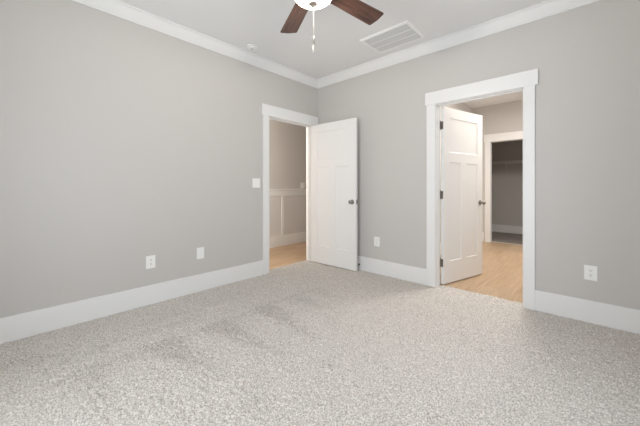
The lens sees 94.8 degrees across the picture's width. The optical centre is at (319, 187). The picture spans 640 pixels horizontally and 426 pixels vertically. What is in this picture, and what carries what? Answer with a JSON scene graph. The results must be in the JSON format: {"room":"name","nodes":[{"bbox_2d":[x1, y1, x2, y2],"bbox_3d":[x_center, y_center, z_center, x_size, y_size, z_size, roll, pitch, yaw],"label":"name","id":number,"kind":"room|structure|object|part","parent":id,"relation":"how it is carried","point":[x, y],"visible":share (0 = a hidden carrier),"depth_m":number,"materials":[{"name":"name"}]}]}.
{"room":"empty bedroom","nodes":[
{"label":"empty bedroom","id":0,"kind":"room"},
{"bbox_2d":[0,0,317,317],"bbox_3d":[-1.403,-0.227,3.146,0.115,2.793,4.130,0,0,43],"label":"wall","id":1,"kind":"structure","parent":0,"point":[123,142],"depth_m":2.61,"materials":[{"name":"grey paint"}]},
{"bbox_2d":[0,260,262,343],"bbox_3d":[-1.704,1.028,2.723,0.016,0.185,2.870,0,0,43],"label":"baseboard","id":2,"kind":"structure","parent":1,"relation":"attached to","point":[23,325],"depth_m":2.58,"materials":[{"name":"white paint"}]},
{"bbox_2d":[146,255,154,268],"bbox_3d":[-1.620,0.715,2.819,0.010,0.122,0.082,0,0,43],"label":"wall outlet","id":3,"kind":"object","parent":1,"relation":"attached to","point":[150,260],"visible":1,"depth_m":2.81,"materials":[{"name":"white plastic"}]},
{"bbox_2d":[72,0,317,88],"bbox_3d":[-1.328,-1.572,3.077,0.088,0.102,3.900,0,0,43],"label":"crown molding","id":4,"kind":"structure","parent":1,"relation":"attached to","point":[117,8],"depth_m":3.05,"materials":[{"name":"white paint"}]},
{"bbox_2d":[197,247,203,258],"bbox_3d":[-1.290,0.710,3.177,0.008,0.122,0.082,0,0,43],"label":"cable plate","id":5,"kind":"object","parent":1,"relation":"attached to","point":[200,251],"visible":1,"depth_m":3.17,"materials":[{"name":"white plastic"}]},
{"bbox_2d":[252,178,259,187],"bbox_3d":[-0.800,-0.054,3.705,0.012,0.118,0.116,0,0,43],"label":"light switch","id":6,"kind":"object","parent":1,"relation":"attached to","point":[255,181],"visible":1,"depth_m":3.70,"materials":[{"name":"white plastic"}]},
{"bbox_2d":[262,103,317,273],"bbox_3d":[-0.435,0.026,4.191,0.161,2.199,1.044,0,0,43],"label":"door frame","id":7,"kind":"structure","parent":1,"relation":"attached to","point":[270,112],"depth_m":4.02,"materials":[{"name":"white paint"}]},
{"bbox_2d":[312,118,357,270],"bbox_3d":[0.185,0.093,4.164,0.822,2.030,0.169,0,0,41],"label":"door","id":8,"kind":"structure","parent":7,"relation":"attached to","point":[334,144],"depth_m":4.12,"materials":[{"name":"white paint"}]},
{"bbox_2d":[269,119,305,236],"bbox_3d":[-1.288,-0.227,5.151,0.121,2.793,7.200,0,0,43],"label":"wall","id":9,"kind":"structure","parent":0,"point":[287,142],"depth_m":5.77,"materials":[{"name":"grey paint"}]},
{"bbox_2d":[281,196,283,235],"bbox_3d":[-0.719,0.545,5.673,0.018,0.770,0.064,0,0,43],"label":"batten","id":10,"kind":"object","parent":9,"relation":"attached to","point":[282,197],"visible":1,"depth_m":5.66,"materials":[{"name":"white paint"}]},
{"bbox_2d":[269,232,305,247],"bbox_3d":[-1.242,1.026,5.108,0.018,0.201,7.200,0,0,43],"label":"baseboard","id":11,"kind":"structure","parent":9,"relation":"attached to","point":[276,241],"depth_m":5.75,"materials":[{"name":"white paint"}]},
{"bbox_2d":[269,189,305,195],"bbox_3d":[-1.235,0.102,5.102,0.036,0.127,7.200,0,0,43],"label":"chair rail","id":12,"kind":"object","parent":9,"relation":"attached to","point":[272,192],"depth_m":5.73,"materials":[{"name":"white paint"}]},
{"bbox_2d":[0,232,639,425],"bbox_3d":[1.147,1.167,4.221,4.960,0.126,9.140,0,0,43],"label":"floor","id":13,"kind":"structure","parent":0,"point":[303,343],"depth_m":1.91,"materials":[{"name":"beige carpet"}]},
{"bbox_2d":[119,0,547,78],"bbox_3d":[-0.053,-1.673,1.899,3.790,0.100,4.130,0,0,43],"label":"ceiling","id":14,"kind":"structure","parent":0,"point":[337,34],"depth_m":2.90,"materials":[{"name":"white paint"}]},
{"bbox_2d":[246,44,257,49],"bbox_3d":[-0.783,-1.607,3.390,0.132,0.032,0.132,0,0,43],"label":"smoke detector","id":15,"kind":"object","parent":14,"relation":"attached to","point":[249,46],"visible":1,"depth_m":3.36,"materials":[{"name":"white plastic"}]},
{"bbox_2d":[280,0,383,52],"bbox_3d":[-0.015,-1.276,1.900,1.214,0.693,1.211,0,0,43],"label":"ceiling fan","id":16,"kind":"object","parent":14,"relation":"hanging from","point":[360,10],"visible":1,"depth_m":2.17,"materials":[{"name":"brown wood"}]},
{"bbox_3d":[-0.184,-1.305,2.266,0.146,0.006,0.478,-12,4,-20],"label":"blade","id":17,"kind":"part","parent":16,"relation":"part of","materials":[{"name":"brown wood"}]},
{"bbox_3d":[-0.045,-1.214,1.898,0.250,0.064,0.250,0,0,43],"label":"lamp shade","id":18,"kind":"part","parent":16,"relation":"part of","materials":[{"name":"white glass"}]},
{"bbox_3d":[0.262,-1.305,2.144,0.478,0.006,0.146,0,-11,-39],"label":"blade","id":19,"kind":"part","parent":16,"relation":"part of","materials":[{"name":"brown wood"}]},
{"bbox_2d":[359,20,425,53],"bbox_3d":[0.788,-1.615,3.207,0.570,0.015,0.427,0,0,43],"label":"ceiling vent","id":20,"kind":"object","parent":14,"relation":"in","point":[403,33],"visible":1,"depth_m":3.17,"materials":[{"name":"white plastic"}]},
{"bbox_2d":[440,103,471,242],"bbox_3d":[2.046,-0.255,5.068,0.115,2.850,3.375,0,0,43],"label":"wall","id":21,"kind":"structure","parent":0,"point":[460,106],"depth_m":5.32,"materials":[{"name":"grey paint"}]},
{"bbox_2d":[318,0,639,329],"bbox_3d":[1.351,-0.227,3.334,3.675,2.793,0.115,0,0,43],"label":"wall","id":22,"kind":"structure","parent":0,"point":[586,58],"depth_m":2.59,"materials":[{"name":"grey paint"}]},
{"bbox_2d":[374,237,379,246],"bbox_3d":[0.737,0.705,3.817,0.082,0.122,0.010,0,0,43],"label":"wall outlet","id":23,"kind":"object","parent":22,"relation":"attached to","point":[376,239],"visible":1,"depth_m":3.81,"materials":[{"name":"white plastic"}]},
{"bbox_2d":[357,256,425,284],"bbox_3d":[0.589,1.028,3.949,1.720,0.185,0.016,0,0,43],"label":"baseboard","id":24,"kind":"structure","parent":22,"relation":"attached to","point":[395,270],"depth_m":3.64,"materials":[{"name":"white paint"}]},
{"bbox_2d":[318,0,599,87],"bbox_3d":[1.240,-1.572,3.298,3.560,0.102,0.088,0,0,43],"label":"crown molding","id":25,"kind":"structure","parent":22,"relation":"attached to","point":[548,8],"depth_m":3.06,"materials":[{"name":"white paint"}]},
{"bbox_2d":[425,69,537,309],"bbox_3d":[1.638,0.026,3.067,1.046,2.199,0.161,0,0,43],"label":"door frame","id":26,"kind":"structure","parent":22,"relation":"attached to","point":[525,82],"depth_m":2.94,"materials":[{"name":"white paint"}]},
{"bbox_2d":[440,107,485,283],"bbox_3d":[1.741,0.093,3.589,0.822,2.030,0.169,0,0,-32],"label":"door","id":27,"kind":"structure","parent":26,"relation":"attached to","point":[461,131],"depth_m":3.55,"materials":[{"name":"white paint"}]},
{"bbox_2d":[535,290,639,333],"bbox_3d":[2.266,1.028,2.400,0.834,0.185,0.016,0,0,43],"label":"baseboard","id":28,"kind":"structure","parent":22,"relation":"attached to","point":[627,319],"depth_m":2.43,"materials":[{"name":"white paint"}]},
{"bbox_2d":[584,265,597,280],"bbox_3d":[2.236,0.708,2.431,0.082,0.122,0.010,0,0,43],"label":"wall outlet","id":29,"kind":"object","parent":22,"relation":"attached to","point":[590,272],"visible":1,"depth_m":2.43,"materials":[{"name":"white plastic"}]},
{"bbox_2d":[464,92,522,107],"bbox_3d":[2.796,-1.730,4.453,2.052,0.100,3.490,0,0,43],"label":"ceiling","id":30,"kind":"structure","parent":0,"point":[518,96],"depth_m":5.70,"materials":[{"name":"white paint"}]},
{"bbox_2d":[472,100,522,241],"bbox_3d":[2.796,-0.255,4.453,2.052,2.850,3.490,0,0,43],"label":"wall","id":31,"kind":"structure","parent":0,"point":[503,117],"depth_m":5.96,"materials":[{"name":"grey paint"}]},
{"bbox_2d":[484,131,522,241],"bbox_3d":[3.820,0.021,5.788,1.044,2.211,0.139,0,0,43],"label":"door frame","id":32,"kind":"structure","parent":31,"relation":"attached to","point":[489,139],"depth_m":6.04,"materials":[{"name":"white paint"}]},
{"bbox_2d":[492,140,522,225],"bbox_3d":[4.290,-0.227,6.494,2.530,2.793,1.765,0,0,43],"label":"wall","id":33,"kind":"structure","parent":0,"point":[507,190],"depth_m":7.24,"materials":[{"name":"grey paint"}]},
{"bbox_2d":[492,224,522,233],"bbox_3d":[4.805,1.028,7.052,2.300,0.185,0.016,0,0,43],"label":"baseboard","id":34,"kind":"structure","parent":33,"relation":"attached to","point":[495,228],"depth_m":7.23,"materials":[{"name":"white paint"}]},
{"bbox_2d":[492,160,522,174],"bbox_3d":[4.707,-0.467,6.945,2.280,0.326,0.312,0,0,43],"label":"wire shelf","id":35,"kind":"object","parent":33,"relation":"attached to","point":[518,161],"visible":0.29,"depth_m":7.07,"materials":[{"name":"white metal"}]}
]}

